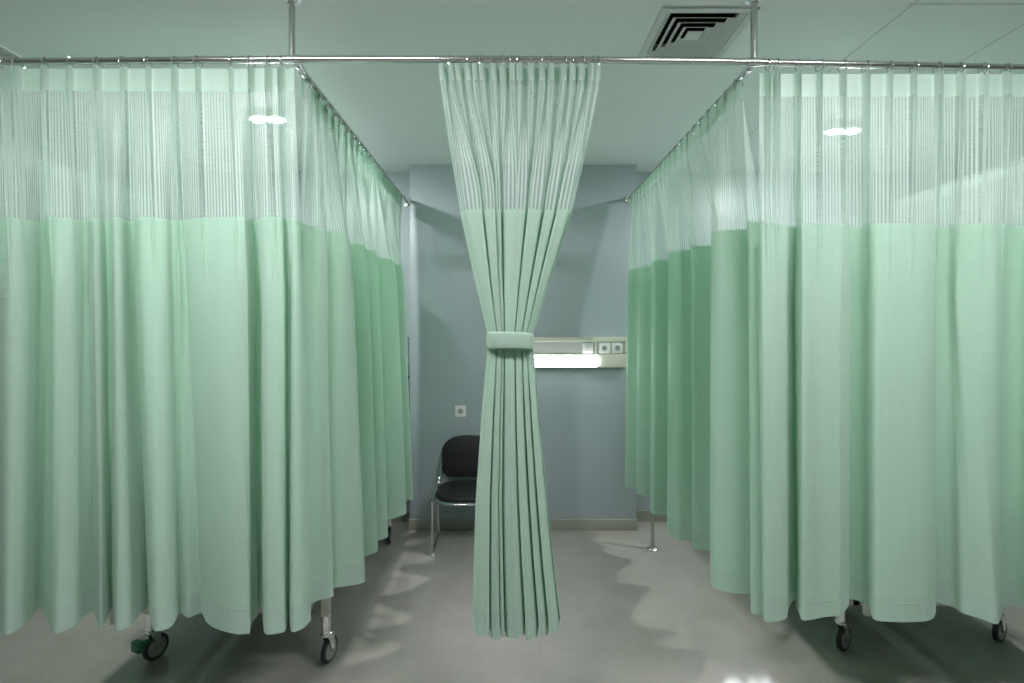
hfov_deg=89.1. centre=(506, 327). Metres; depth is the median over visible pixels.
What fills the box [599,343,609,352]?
power socket
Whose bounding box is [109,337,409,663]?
hospital bed
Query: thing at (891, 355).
curtain
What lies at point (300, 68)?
rail
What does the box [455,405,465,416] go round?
wall socket
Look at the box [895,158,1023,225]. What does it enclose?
curtain
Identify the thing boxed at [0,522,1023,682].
floor
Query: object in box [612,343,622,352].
power socket
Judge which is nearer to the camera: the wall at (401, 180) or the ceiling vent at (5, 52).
the ceiling vent at (5, 52)
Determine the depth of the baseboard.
4.26 m
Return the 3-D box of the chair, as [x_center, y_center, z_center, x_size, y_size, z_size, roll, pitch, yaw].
[-0.305,1.265,3.995,0.520,0.791,0.499,0,0,0]
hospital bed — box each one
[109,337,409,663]
[834,599,1006,651]
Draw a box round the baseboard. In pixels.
[392,510,666,530]
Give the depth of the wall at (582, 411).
4.27 m
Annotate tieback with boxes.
[486,331,533,349]
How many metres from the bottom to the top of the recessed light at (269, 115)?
0.024 m
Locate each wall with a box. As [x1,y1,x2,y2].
[1,172,1023,509]
[410,165,635,518]
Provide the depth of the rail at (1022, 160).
3.92 m
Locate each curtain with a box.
[0,54,310,634]
[0,143,161,220]
[301,75,412,603]
[438,54,600,639]
[625,79,762,615]
[758,58,1023,623]
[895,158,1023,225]
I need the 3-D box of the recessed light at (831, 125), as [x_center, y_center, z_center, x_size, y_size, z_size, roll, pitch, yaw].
[2.260,-1.328,3.500,0.260,0.024,0.140,0,0,0]
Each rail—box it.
[0,140,180,206]
[1,0,1023,71]
[293,62,409,208]
[624,66,754,202]
[877,160,1023,208]
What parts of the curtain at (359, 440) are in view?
net panel, cloth panel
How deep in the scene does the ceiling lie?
2.51 m
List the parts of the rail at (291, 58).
ceiling post, ceiling post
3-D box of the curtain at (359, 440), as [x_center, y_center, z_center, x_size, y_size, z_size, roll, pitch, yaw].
[-0.790,0.076,3.153,0.259,2.283,2.006,0,0,0]
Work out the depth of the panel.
4.21 m
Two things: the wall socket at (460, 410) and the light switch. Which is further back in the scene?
the wall socket at (460, 410)
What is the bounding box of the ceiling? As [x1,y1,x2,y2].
[0,0,1023,171]
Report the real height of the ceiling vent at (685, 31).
0.208 m
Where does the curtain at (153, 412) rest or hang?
hanging from the rail at (291, 58)
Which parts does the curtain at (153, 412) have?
net panel, cloth panel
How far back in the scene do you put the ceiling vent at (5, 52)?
2.54 m
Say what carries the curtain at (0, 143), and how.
hanging from the rail at (0, 140)
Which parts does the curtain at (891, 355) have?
cloth panel, net panel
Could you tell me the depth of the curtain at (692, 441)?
2.82 m
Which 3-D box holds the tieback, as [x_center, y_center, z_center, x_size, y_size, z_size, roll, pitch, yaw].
[0.013,0.051,2.096,0.192,0.076,0.110,0,0,0]
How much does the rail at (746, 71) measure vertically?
0.072 m
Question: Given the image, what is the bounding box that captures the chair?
[430,435,479,555]
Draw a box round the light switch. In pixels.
[582,343,592,352]
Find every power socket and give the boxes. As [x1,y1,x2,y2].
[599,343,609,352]
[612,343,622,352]
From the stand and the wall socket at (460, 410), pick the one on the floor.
the stand
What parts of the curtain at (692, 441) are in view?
cloth panel, net panel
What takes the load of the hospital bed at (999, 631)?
on the floor
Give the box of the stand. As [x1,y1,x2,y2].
[647,513,658,551]
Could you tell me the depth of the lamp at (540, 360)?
4.20 m
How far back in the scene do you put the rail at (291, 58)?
2.09 m
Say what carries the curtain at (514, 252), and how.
hanging from the rail at (291, 58)
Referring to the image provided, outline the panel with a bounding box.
[533,337,626,367]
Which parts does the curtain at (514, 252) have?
cloth panel, net panel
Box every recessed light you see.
[242,113,291,123]
[818,125,862,134]
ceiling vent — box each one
[0,45,23,57]
[638,7,760,57]
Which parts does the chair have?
leg, seat frame, seat, backrest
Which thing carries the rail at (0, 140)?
attached to the wall at (401, 180)
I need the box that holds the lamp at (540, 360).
[534,355,597,366]

